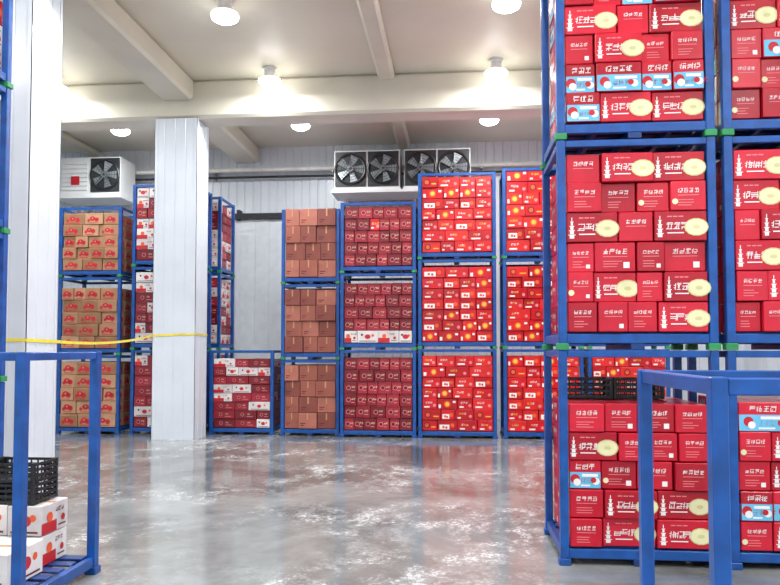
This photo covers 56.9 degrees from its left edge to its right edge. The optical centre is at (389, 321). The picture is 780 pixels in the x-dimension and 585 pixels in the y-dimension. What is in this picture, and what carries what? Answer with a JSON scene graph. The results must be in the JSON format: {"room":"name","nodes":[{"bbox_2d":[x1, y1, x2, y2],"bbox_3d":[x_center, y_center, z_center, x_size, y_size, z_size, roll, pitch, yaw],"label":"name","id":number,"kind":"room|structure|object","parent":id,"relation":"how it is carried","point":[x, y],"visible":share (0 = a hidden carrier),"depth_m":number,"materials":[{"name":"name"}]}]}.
{"room":"warehouse","nodes":[
{"label":"warehouse","id":0,"kind":"room"},
{"bbox_2d":[61,0,550,152],"bbox_3d":[-1.656,-4.730,6.823,17.900,0.200,21.300,0,-2,5],"label":"ceiling","id":1,"kind":"structure","parent":0,"point":[299,38],"depth_m":11.71,"materials":[{"name":"white paint"}]},
{"bbox_2d":[62,76,67,94],"bbox_3d":[-5.974,-4.227,12.874,0.390,0.311,0.390,0,-2,5],"label":"lamp","id":2,"kind":"object","parent":1,"relation":"hanging from","point":[64,89],"visible":0.19,"depth_m":12.85,"materials":[{"name":"white plastic"}]},
{"bbox_2d":[61,131,99,156],"bbox_3d":[-7.454,-4.194,15.922,0.300,0.140,3.800,0,-2,5],"label":"ceiling beam","id":3,"kind":"structure","parent":1,"relation":"attached to","point":[66,138],"depth_m":16.85,"materials":[{"name":"white paint"}]},
{"bbox_2d":[111,129,129,135],"bbox_3d":[-5.747,-4.127,15.361,0.390,0.311,0.390,0,-2,5],"label":"lamp","id":4,"kind":"object","parent":1,"relation":"hanging from","point":[124,132],"visible":0.55,"depth_m":15.28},
{"bbox_2d":[63,0,192,99],"bbox_3d":[-4.050,-4.278,10.851,0.600,0.380,4.480,0,-2,5],"label":"ceiling beam","id":5,"kind":"structure","parent":1,"relation":"attached to","point":[105,22],"depth_m":10.84,"materials":[{"name":"white paint"}]},
{"bbox_2d":[211,0,238,24],"bbox_3d":[-2.312,-4.339,10.083,0.390,0.311,0.390,0,-2,5],"label":"lamp","id":6,"kind":"object","parent":1,"relation":"hanging from","point":[224,14],"visible":1,"depth_m":9.99,"materials":[{"name":"white plastic"}]},
{"bbox_2d":[208,126,258,162],"bbox_3d":[-3.620,-4.089,15.568,0.600,0.380,3.800,0,-2,5],"label":"ceiling beam","id":7,"kind":"structure","parent":1,"relation":"attached to","point":[231,140],"depth_m":16.01,"materials":[{"name":"white paint"}]},
{"bbox_2d":[258,66,280,87],"bbox_3d":[-2.090,-4.241,12.521,0.390,0.311,0.390,0,-2,5],"label":"lamp","id":8,"kind":"object","parent":1,"relation":"hanging from","point":[269,80],"visible":1,"depth_m":12.43,"materials":[{"name":"white plastic"}]},
{"bbox_2d":[291,124,309,130],"bbox_3d":[-1.864,-4.141,15.008,0.390,0.311,0.390,0,-2,5],"label":"lamp","id":9,"kind":"object","parent":1,"relation":"hanging from","point":[300,127],"visible":0.52,"depth_m":14.92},
{"bbox_2d":[61,68,549,130],"bbox_3d":[-1.081,-4.027,13.123,17.500,0.700,0.600,0,-2,5],"label":"ceiling beam","id":10,"kind":"structure","parent":1,"relation":"attached to","point":[462,95],"depth_m":12.90,"materials":[{"name":"white paint"}]},
{"bbox_2d":[356,0,394,79],"bbox_3d":[-0.265,-4.412,10.512,0.300,0.140,4.480,0,-2,5],"label":"ceiling beam","id":11,"kind":"structure","parent":1,"relation":"attached to","point":[369,10],"depth_m":10.99,"materials":[{"name":"white paint"}]},
{"bbox_2d":[391,121,409,148],"bbox_3d":[0.164,-4.222,15.229,0.300,0.140,3.800,0,-2,5],"label":"ceiling beam","id":12,"kind":"structure","parent":1,"relation":"attached to","point":[399,128],"depth_m":15.99,"materials":[{"name":"white paint"}]},
{"bbox_2d":[480,119,498,125],"bbox_3d":[2.020,-4.156,14.655,0.390,0.311,0.390,0,-2,5],"label":"lamp","id":13,"kind":"object","parent":1,"relation":"hanging from","point":[487,122],"visible":0.58,"depth_m":14.56,"materials":[{"name":"white plastic"}]},
{"bbox_2d":[485,57,507,79],"bbox_3d":[1.794,-4.256,12.167,0.390,0.311,0.390,0,-2,5],"label":"lamp","id":14,"kind":"object","parent":1,"relation":"hanging from","point":[495,72],"visible":1,"depth_m":12.08,"materials":[{"name":"white plastic"}]},
{"bbox_2d":[492,0,520,13],"bbox_3d":[1.572,-4.354,9.729,0.390,0.311,0.390,0,-2,5],"label":"lamp","id":15,"kind":"object","parent":1,"relation":"hanging from","point":[500,6],"visible":1,"depth_m":9.65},
{"bbox_2d":[56,140,745,412],"bbox_3d":[-0.700,-0.961,17.186,17.900,6.500,0.200,0,-2,5],"label":"wall","id":16,"kind":"structure","parent":0,"point":[254,195],"depth_m":17.30,"materials":[{"name":"white metal"}]},
{"bbox_2d":[60,157,137,218],"bbox_3d":[-6.861,-3.086,17.102,1.560,1.340,1.246,0,-2,5],"label":"evaporator fan unit","id":17,"kind":"object","parent":16,"relation":"attached to","point":[89,181],"visible":0.93,"depth_m":16.59,"materials":[{"name":"white metal"}]},
{"bbox_2d":[234,210,335,396],"bbox_3d":[-2.502,-0.189,17.106,2.520,4.950,0.216,0,-2,5],"label":"door","id":18,"kind":"structure","parent":16,"relation":"in","point":[258,243],"depth_m":17.16,"materials":[{"name":"metal"}]},
{"bbox_2d":[331,150,403,206],"bbox_3d":[-0.467,-3.110,16.521,1.560,1.340,1.246,0,-2,5],"label":"evaporator fan unit","id":19,"kind":"object","parent":16,"relation":"attached to","point":[366,175],"visible":0.96,"depth_m":15.98,"materials":[{"name":"white metal"}]},
{"bbox_2d":[135,161,718,181],"bbox_3d":[-0.721,-3.548,17.059,17.300,0.300,0.256,0,-2,5],"label":"pipe","id":20,"kind":"object","parent":16,"relation":"attached to","point":[214,172],"visible":0.33,"depth_m":17.13,"materials":[{"name":"grey metal"}]},
{"bbox_2d":[402,148,470,205],"bbox_3d":[1.087,-3.115,16.380,1.560,1.340,1.246,0,-2,5],"label":"evaporator fan unit","id":21,"kind":"object","parent":16,"relation":"attached to","point":[445,160],"visible":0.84,"depth_m":15.85,"materials":[{"name":"white metal"}]},
{"bbox_2d":[26,419,779,584],"bbox_3d":[-1.656,1.965,6.554,17.900,0.200,21.300,0,-2,5],"label":"floor","id":22,"kind":"structure","parent":0,"point":[219,508],"depth_m":7.01,"materials":[{"name":"concrete"}]},
{"bbox_2d":[0,382,4,455],"bbox_3d":[-4.056,1.181,5.975,1.194,1.317,0.974,0,-2,5],"label":"rack","id":23,"kind":"object","parent":22,"relation":"on","point":[2,384],"visible":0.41,"depth_m":6.38,"materials":[{"name":"blue metal"}]},
{"bbox_2d":[0,233,7,381],"bbox_3d":[-4.056,-0.138,6.028,1.194,1.317,0.974,0,-2,5],"label":"rack","id":24,"kind":"object","parent":23,"relation":"on","point":[3,237],"visible":1,"depth_m":6.40,"materials":[{"name":"blue metal"}]},
{"bbox_2d":[0,84,10,233],"bbox_3d":[-4.056,-1.457,6.081,1.194,1.317,0.974,0,-2,5],"label":"rack","id":25,"kind":"object","parent":24,"relation":"on","point":[5,115],"visible":0.98,"depth_m":6.45,"materials":[{"name":"blue metal"}]},
{"bbox_2d":[0,0,12,89],"bbox_3d":[-4.056,-2.776,6.134,1.194,1.317,0.974,0,-2,5],"label":"rack","id":26,"kind":"object","parent":25,"relation":"on","point":[7,24],"visible":0.94,"depth_m":6.49,"materials":[{"name":"blue metal"}]},
{"bbox_2d":[0,0,2,69],"bbox_3d":[-4.056,-2.794,6.128,1.034,1.081,0.919,0,-2,5],"label":"cartons","id":27,"kind":"object","parent":26,"relation":"in","point":[1,1],"visible":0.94,"depth_m":6.50},
{"bbox_2d":[0,0,63,491],"bbox_3d":[-4.310,-0.972,8.190,0.792,5.800,0.612,0,-2,5],"label":"column","id":28,"kind":"structure","parent":22,"relation":"on","point":[37,35],"depth_m":8.01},
{"bbox_2d":[6,333,206,344],"bbox_3d":[-4.079,0.240,10.673,0.804,0.233,5.704,0,-2,5],"label":"caution tape","id":29,"kind":"object","parent":28,"relation":"attached to","point":[140,338],"visible":1,"depth_m":9.42,"materials":[{"name":"yellow plastic"}]},
{"bbox_2d":[0,352,101,584],"bbox_3d":[-2.742,0.999,4.807,1.224,1.587,0.974,0,-2,5],"label":"rack","id":30,"kind":"object","parent":22,"relation":"on","point":[87,564],"visible":0.96,"depth_m":4.63,"materials":[{"name":"blue metal"}]},
{"bbox_2d":[0,538,42,584],"bbox_3d":[-2.792,1.539,4.609,0.968,0.221,0.406,0,-2,5],"label":"cartons","id":31,"kind":"object","parent":30,"relation":"in","point":[34,548],"visible":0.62,"depth_m":4.61},
{"bbox_2d":[0,497,67,565],"bbox_3d":[-2.783,1.461,5.049,0.913,0.411,0.337,0,-2,5],"label":"cartons","id":32,"kind":"object","parent":30,"relation":"in","point":[47,519],"visible":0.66,"depth_m":4.92},
{"bbox_2d":[0,456,57,504],"bbox_3d":[-2.804,1.113,5.064,0.810,0.278,0.300,0,-2,5],"label":"plastic crates","id":33,"kind":"object","parent":32,"relation":"on","point":[6,472],"visible":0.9,"depth_m":5.01,"materials":[{"name":"black plastic"}]},
{"bbox_2d":[55,355,137,434],"bbox_3d":[-5.727,1.422,14.207,1.274,1.497,0.974,0,-2,5],"label":"rack","id":34,"kind":"object","parent":22,"relation":"on","point":[118,428],"visible":0.41,"depth_m":13.74,"materials":[{"name":"blue metal"}]},
{"bbox_2d":[59,361,136,426],"bbox_3d":[-5.728,1.413,14.194,1.114,1.241,0.935,0,-2,5],"label":"stack","id":35,"kind":"object","parent":34,"relation":"in","point":[74,394],"visible":0.7,"depth_m":13.77,"materials":[{"name":"brown cardboard"}]},
{"bbox_2d":[57,277,141,354],"bbox_3d":[-5.727,-0.077,14.267,1.274,1.497,0.974,0,-2,5],"label":"rack","id":36,"kind":"object","parent":34,"relation":"on","point":[105,351],"visible":0.78,"depth_m":13.83,"materials":[{"name":"blue metal"}]},
{"bbox_2d":[61,288,136,347],"bbox_3d":[-5.728,-0.045,14.253,1.115,1.161,0.934,0,-2,5],"label":"stack","id":37,"kind":"object","parent":36,"relation":"in","point":[89,314],"visible":0.88,"depth_m":13.82,"materials":[{"name":"brown cardboard"}]},
{"bbox_2d":[58,206,140,281],"bbox_3d":[-5.727,-1.506,14.325,1.274,1.357,0.974,0,-2,5],"label":"rack","id":38,"kind":"object","parent":36,"relation":"on","point":[87,273],"visible":0.68,"depth_m":13.88,"materials":[{"name":"blue metal"}]},
{"bbox_2d":[62,213,137,272],"bbox_3d":[-5.729,-1.514,14.312,1.113,1.101,0.936,0,-2,5],"label":"stack","id":39,"kind":"object","parent":38,"relation":"in","point":[90,239],"visible":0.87,"depth_m":13.88,"materials":[{"name":"brown cardboard"}]},
{"bbox_2d":[129,350,209,433],"bbox_3d":[-4.304,1.371,14.180,1.274,1.597,0.974,0,-2,5],"label":"rack","id":40,"kind":"object","parent":22,"relation":"on","point":[133,429],"visible":0.28,"depth_m":13.78,"materials":[{"name":"blue metal"}]},
{"bbox_2d":[134,355,206,426],"bbox_3d":[-4.305,1.353,14.174,1.114,1.359,0.920,0,-2,5],"label":"cartons","id":41,"kind":"object","parent":40,"relation":"in","point":[143,370],"visible":0.35,"depth_m":13.77},
{"bbox_2d":[130,267,211,349],"bbox_3d":[-4.304,-0.228,14.244,1.274,1.597,0.974,0,-2,5],"label":"rack","id":42,"kind":"object","parent":40,"relation":"on","point":[134,345],"visible":0.41,"depth_m":13.86,"materials":[{"name":"blue metal"}]},
{"bbox_2d":[135,272,207,342],"bbox_3d":[-4.304,-0.246,14.240,1.116,1.361,0.920,0,-2,5],"label":"cartons","id":43,"kind":"object","parent":42,"relation":"in","point":[144,287],"visible":0.31,"depth_m":13.83},
{"bbox_2d":[131,184,211,271],"bbox_3d":[-4.304,-1.827,14.308,1.274,1.597,0.974,0,-2,5],"label":"rack","id":44,"kind":"object","parent":42,"relation":"on","point":[143,263],"visible":0.37,"depth_m":13.93,"materials":[{"name":"blue metal"}]},
{"bbox_2d":[136,187,153,259],"bbox_3d":[-4.304,-1.870,14.305,1.117,1.411,0.921,0,-2,5],"label":"cartons","id":45,"kind":"object","parent":44,"relation":"in","point":[145,195],"visible":0.29,"depth_m":13.90},
{"bbox_2d":[151,118,208,439],"bbox_3d":[-3.849,-0.769,13.245,0.792,5.800,0.612,0,-2,5],"label":"column","id":46,"kind":"structure","parent":22,"relation":"on","point":[181,167],"depth_m":12.96,"materials":[{"name":"white metal"}]},
{"bbox_2d":[213,353,233,424],"bbox_3d":[-4.095,1.418,15.365,1.274,1.597,0.974,0,-2,5],"label":"rack","id":47,"kind":"object","parent":22,"relation":"on","point":[218,354],"visible":0.02,"depth_m":14.91,"materials":[{"name":"blue metal"}]},
{"bbox_2d":[206,355,229,420],"bbox_3d":[-4.096,1.400,15.359,1.115,1.361,0.919,0,-2,5],"label":"cartons","id":48,"kind":"object","parent":47,"relation":"in","point":[215,356],"visible":0.03,"depth_m":14.89},
{"bbox_2d":[207,273,233,349],"bbox_3d":[-4.095,-0.180,15.429,1.274,1.597,0.974,0,-2,5],"label":"rack","id":49,"kind":"object","parent":47,"relation":"on","point":[218,346],"visible":0.44,"depth_m":14.95,"materials":[{"name":"blue metal"}]},
{"bbox_2d":[207,278,230,343],"bbox_3d":[-4.095,-0.199,15.425,1.115,1.361,0.919,0,-2,5],"label":"cartons","id":50,"kind":"object","parent":49,"relation":"in","point":[225,285],"visible":0.27,"depth_m":15.28},
{"bbox_2d":[207,196,234,276],"bbox_3d":[-4.095,-1.779,15.493,1.274,1.597,0.974,0,-2,5],"label":"rack","id":51,"kind":"object","parent":49,"relation":"on","point":[218,269],"visible":0.3,"depth_m":15.29,"materials":[{"name":"blue metal"}]},
{"bbox_2d":[212,202,231,270],"bbox_3d":[-4.096,-1.797,15.488,1.115,1.360,0.920,0,-2,5],"label":"cartons","id":52,"kind":"object","parent":51,"relation":"in","point":[226,212],"visible":0.28,"depth_m":15.36},
{"bbox_2d":[208,350,284,434],"bbox_3d":[-2.770,1.367,14.091,1.264,1.597,0.974,0,-2,5],"label":"rack","id":53,"kind":"object","parent":22,"relation":"on","point":[242,430],"visible":0.59,"depth_m":13.64,"materials":[{"name":"blue metal"}]},
{"bbox_2d":[213,358,280,427],"bbox_3d":[-2.771,1.379,14.084,1.106,1.301,0.920,0,-2,5],"label":"cartons","id":54,"kind":"object","parent":53,"relation":"in","point":[241,385],"visible":0.94,"depth_m":13.65},
{"bbox_2d":[280,359,344,435],"bbox_3d":[-1.455,1.450,13.917,1.134,1.417,0.974,0,-2,5],"label":"rack","id":55,"kind":"object","parent":22,"relation":"on","point":[310,432],"visible":0.53,"depth_m":13.46,"materials":[{"name":"blue metal"}]},
{"bbox_2d":[285,364,335,428],"bbox_3d":[-1.457,1.432,13.906,0.973,1.181,0.932,0,-2,5],"label":"cartons","id":56,"kind":"object","parent":55,"relation":"in","point":[310,389],"visible":0.88,"depth_m":13.48},
{"bbox_2d":[280,284,346,359],"bbox_3d":[-1.455,0.031,13.974,1.134,1.417,0.974,0,-2,5],"label":"rack","id":57,"kind":"object","parent":55,"relation":"on","point":[310,355],"visible":0.81,"depth_m":13.52,"materials":[{"name":"blue metal"}]},
{"bbox_2d":[285,290,335,351],"bbox_3d":[-1.456,0.013,13.960,0.973,1.181,0.936,0,-2,5],"label":"cartons","id":58,"kind":"object","parent":57,"relation":"in","point":[310,315],"visible":0.82,"depth_m":13.53},
{"bbox_2d":[281,209,346,287],"bbox_3d":[-1.455,-1.387,14.031,1.134,1.417,0.974,0,-2,5],"label":"rack","id":59,"kind":"object","parent":57,"relation":"on","point":[289,280],"visible":0.62,"depth_m":13.58,"materials":[{"name":"blue metal"}]},
{"bbox_2d":[285,208,340,276],"bbox_3d":[-1.456,-1.461,14.021,0.974,1.291,0.933,0,-2,5],"label":"cartons","id":60,"kind":"object","parent":59,"relation":"in","point":[310,233],"visible":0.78,"depth_m":13.58},
{"bbox_2d":[339,350,417,437],"bbox_3d":[-0.179,1.350,13.655,1.424,1.597,0.974,0,-2,5],"label":"rack","id":61,"kind":"object","parent":22,"relation":"on","point":[378,433],"visible":0.72,"depth_m":13.21,"materials":[{"name":"blue metal"}]},
{"bbox_2d":[344,357,412,429],"bbox_3d":[-0.180,1.351,13.647,1.265,1.321,0.919,0,-2,5],"label":"cartons","id":62,"kind":"object","parent":61,"relation":"in","point":[378,391],"visible":0.91,"depth_m":13.21},
{"bbox_2d":[339,273,417,349],"bbox_3d":[-0.179,-0.159,13.715,1.424,1.417,0.974,0,-2,5],"label":"rack","id":63,"kind":"object","parent":61,"relation":"on","point":[378,346],"visible":0.93,"depth_m":13.29,"materials":[{"name":"blue metal"}]},
{"bbox_2d":[344,331,412,342],"bbox_3d":[-0.180,0.303,13.693,1.264,0.219,0.914,0,-2,5],"label":"cartons","id":64,"kind":"object","parent":63,"relation":"in","point":[349,336],"visible":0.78,"depth_m":13.24},
{"bbox_2d":[344,283,412,330],"bbox_3d":[-0.180,-0.249,13.713,1.264,0.878,0.919,0,-2,5],"label":"cartons","id":65,"kind":"object","parent":64,"relation":"on","point":[367,306],"visible":0.85,"depth_m":13.27},
{"bbox_2d":[340,201,417,277],"bbox_3d":[-0.179,-1.528,13.770,1.424,1.317,0.974,0,-2,5],"label":"rack","id":66,"kind":"object","parent":63,"relation":"on","point":[343,269],"visible":0.76,"depth_m":13.34,"materials":[{"name":"blue metal"}]},
{"bbox_2d":[344,206,412,265],"bbox_3d":[-0.180,-1.556,13.765,1.265,1.101,0.918,0,-2,5],"label":"cartons","id":67,"kind":"object","parent":66,"relation":"in","point":[374,236],"visible":0.86,"depth_m":13.32},
{"bbox_2d":[418,349,497,438],"bbox_3d":[1.265,1.334,13.524,1.444,1.617,0.974,0,-2,5],"label":"rack","id":68,"kind":"object","parent":22,"relation":"on","point":[457,434],"visible":0.7,"depth_m":13.06,"materials":[{"name":"blue metal"}]},
{"bbox_2d":[417,259,496,348],"bbox_3d":[1.265,-0.294,13.589,1.444,1.637,0.974,0,-2,5],"label":"rack","id":69,"kind":"object","parent":68,"relation":"on","point":[493,345],"visible":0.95,"depth_m":13.15,"materials":[{"name":"blue metal"}]},
{"bbox_2d":[417,172,496,264],"bbox_3d":[1.265,-1.913,13.654,1.444,1.597,0.974,0,-2,5],"label":"rack","id":70,"kind":"object","parent":69,"relation":"on","point":[434,255],"visible":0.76,"depth_m":13.21,"materials":[{"name":"blue metal"}]},
{"bbox_2d":[422,176,491,252],"bbox_3d":[1.263,-1.947,13.646,1.287,1.391,0.929,0,-2,5],"label":"stack","id":71,"kind":"object","parent":70,"relation":"in","point":[456,211],"visible":0.94,"depth_m":13.21,"materials":[{"name":"red cardboard"}]},
{"bbox_2d":[422,267,492,341],"bbox_3d":[1.263,-0.293,13.578,1.286,1.361,0.928,0,-2,5],"label":"stack","id":72,"kind":"object","parent":69,"relation":"in","point":[456,301],"visible":1,"depth_m":13.15,"materials":[{"name":"red cardboard"}]},
{"bbox_2d":[422,355,492,430],"bbox_3d":[1.264,1.326,13.515,1.286,1.360,0.926,0,-2,5],"label":"stack","id":73,"kind":"object","parent":68,"relation":"in","point":[457,391],"visible":1,"depth_m":13.07,"materials":[{"name":"red cardboard"}]},
{"bbox_2d":[500,349,583,438],"bbox_3d":[2.798,1.329,13.384,1.444,1.617,0.974,0,-2,5],"label":"rack","id":74,"kind":"object","parent":22,"relation":"on","point":[503,352],"visible":0.53,"depth_m":12.98,"materials":[{"name":"blue metal"}]},
{"bbox_2d":[499,258,583,348],"bbox_3d":[2.798,-0.300,13.450,1.444,1.637,0.974,0,-2,5],"label":"rack","id":75,"kind":"object","parent":74,"relation":"on","point":[504,343],"visible":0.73,"depth_m":13.05,"materials":[{"name":"blue metal"}]},
{"bbox_2d":[499,167,555,264],"bbox_3d":[2.798,-1.949,13.516,1.444,1.657,0.974,0,-2,5],"label":"rack","id":76,"kind":"object","parent":75,"relation":"on","point":[502,182],"visible":0.44,"depth_m":13.12,"materials":[{"name":"blue metal"}]},
{"bbox_2d":[506,170,554,251],"bbox_3d":[2.797,-2.002,13.508,1.284,1.492,0.927,0,-2,5],"label":"stack","id":77,"kind":"object","parent":76,"relation":"in","point":[524,222],"visible":0.41,"depth_m":13.10,"materials":[{"name":"red cardboard"}]},
{"bbox_2d":[506,266,551,340],"bbox_3d":[2.797,-0.298,13.439,1.286,1.361,0.928,0,-2,5],"label":"stack","id":78,"kind":"object","parent":75,"relation":"in","point":[524,285],"visible":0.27,"depth_m":13.03,"materials":[{"name":"red cardboard"}]},
{"bbox_2d":[507,355,578,431],"bbox_3d":[2.797,1.320,13.375,1.285,1.361,0.927,0,-2,5],"label":"stack","id":79,"kind":"object","parent":74,"relation":"in","point":[525,373],"visible":0.51,"depth_m":12.96,"materials":[{"name":"red cardboard"}]},
{"bbox_2d":[579,349,670,396],"bbox_3d":[4.292,1.323,13.248,1.444,1.617,0.974,0,-2,5],"label":"rack","id":80,"kind":"object","parent":22,"relation":"on","point":[668,390],"visible":0.14,"depth_m":12.84,"materials":[{"name":"blue metal"}]},
{"bbox_2d":[578,344,669,348],"bbox_3d":[4.292,-0.305,13.314,1.444,1.637,0.974,0,-2,5],"label":"rack","id":81,"kind":"object","parent":80,"relation":"on","point":[589,346],"visible":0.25,"depth_m":12.86,"materials":[{"name":"blue metal"}]},
{"bbox_2d":[584,357,665,396],"bbox_3d":[4.292,1.315,13.243,1.285,1.361,0.918,0,-2,5],"label":"stack","id":82,"kind":"object","parent":80,"relation":"in","point":[601,366],"visible":0.15,"depth_m":12.83,"materials":[{"name":"red cardboard"}]},
{"bbox_2d":[544,350,719,565],"bbox_3d":[1.895,1.034,5.811,1.189,1.597,0.974,0,-2,5],"label":"rack","id":83,"kind":"object","parent":22,"relation":"on","point":[561,540],"visible":0.59,"depth_m":5.39,"materials":[{"name":"blue metal"}]},
{"bbox_2d":[553,396,708,548],"bbox_3d":[1.895,1.166,5.793,1.032,1.061,0.931,0,-2,5],"label":"cartons","id":84,"kind":"object","parent":83,"relation":"in","point":[603,432],"visible":0.75,"depth_m":5.37},
{"bbox_2d":[567,377,664,398],"bbox_3d":[1.842,0.557,6.040,0.810,0.168,0.300,0,-2,5],"label":"plastic crates","id":85,"kind":"object","parent":84,"relation":"on","point":[609,389],"visible":0.65,"depth_m":5.91,"materials":[{"name":"black plastic"}]},
{"bbox_2d":[542,136,720,349],"bbox_3d":[1.895,-0.564,5.875,1.189,1.597,0.974,0,-2,5],"label":"rack","id":86,"kind":"object","parent":83,"relation":"on","point":[613,340],"visible":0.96,"depth_m":5.43,"materials":[{"name":"blue metal"}]},
{"bbox_2d":[541,0,716,170],"bbox_3d":[1.895,-2.163,5.939,1.189,1.597,0.974,0,-2,5],"label":"rack","id":87,"kind":"object","parent":86,"relation":"on","point":[705,128],"visible":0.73,"depth_m":5.51,"materials":[{"name":"blue metal"}]},
{"bbox_2d":[549,0,707,150],"bbox_3d":[1.904,-2.182,5.926,1.050,1.361,0.931,0,-2,5],"label":"cartons","id":88,"kind":"object","parent":87,"relation":"in","point":[626,61],"visible":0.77,"depth_m":5.48},
{"bbox_2d":[551,151,710,333],"bbox_3d":[1.904,-0.583,5.862,1.048,1.361,0.932,0,-2,5],"label":"cartons","id":89,"kind":"object","parent":86,"relation":"in","point":[637,226],"visible":0.79,"depth_m":5.42},
{"bbox_2d":[637,369,779,584],"bbox_3d":[1.541,0.935,2.390,1.204,1.522,0.874,0,-2,5],"label":"rack","id":90,"kind":"object","parent":22,"relation":"on","point":[718,385],"visible":1,"depth_m":2.07,"materials":[{"name":"blue metal"}]},
{"bbox_2d":[687,350,779,569],"bbox_3d":[3.115,1.030,5.699,1.189,1.597,0.974,0,-2,5],"label":"rack","id":91,"kind":"object","parent":22,"relation":"on","point":[739,556],"visible":0.3,"depth_m":5.28,"materials":[{"name":"blue metal"}]},
{"bbox_2d":[685,135,779,349],"bbox_3d":[3.115,-0.569,5.764,1.189,1.597,0.974,0,-2,5],"label":"rack","id":92,"kind":"object","parent":91,"relation":"on","point":[730,339],"visible":0.56,"depth_m":5.35,"materials":[{"name":"blue metal"}]},
{"bbox_2d":[687,0,779,160],"bbox_3d":[3.115,-2.167,5.828,1.189,1.597,0.974,0,-2,5],"label":"rack","id":93,"kind":"object","parent":92,"relation":"on","point":[728,127],"visible":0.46,"depth_m":5.40,"materials":[{"name":"blue metal"}]},
{"bbox_2d":[693,0,779,146],"bbox_3d":[3.121,-2.186,5.816,1.044,1.362,0.933,0,-2,5],"label":"cartons","id":94,"kind":"object","parent":93,"relation":"in","point":[754,24],"visible":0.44,"depth_m":5.41},
{"bbox_2d":[703,149,779,332],"bbox_3d":[3.126,-0.587,5.752,1.052,1.361,0.931,0,-2,5],"label":"cartons","id":95,"kind":"object","parent":92,"relation":"in","point":[756,173],"visible":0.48,"depth_m":5.35},
{"bbox_2d":[698,395,779,550],"bbox_3d":[3.114,1.152,5.686,1.035,1.080,0.930,0,-2,5],"label":"cartons","id":96,"kind":"object","parent":91,"relation":"in","point":[758,416],"visible":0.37,"depth_m":5.28},
{"bbox_2d":[745,344,779,369],"bbox_3d":[7.157,-1.415,5.887,0.200,6.500,20.900,0,-2,5],"label":"wall","id":97,"kind":"structure","parent":0,"point":[750,363],"depth_m":15.37,"materials":[{"name":"white metal"}]}
]}

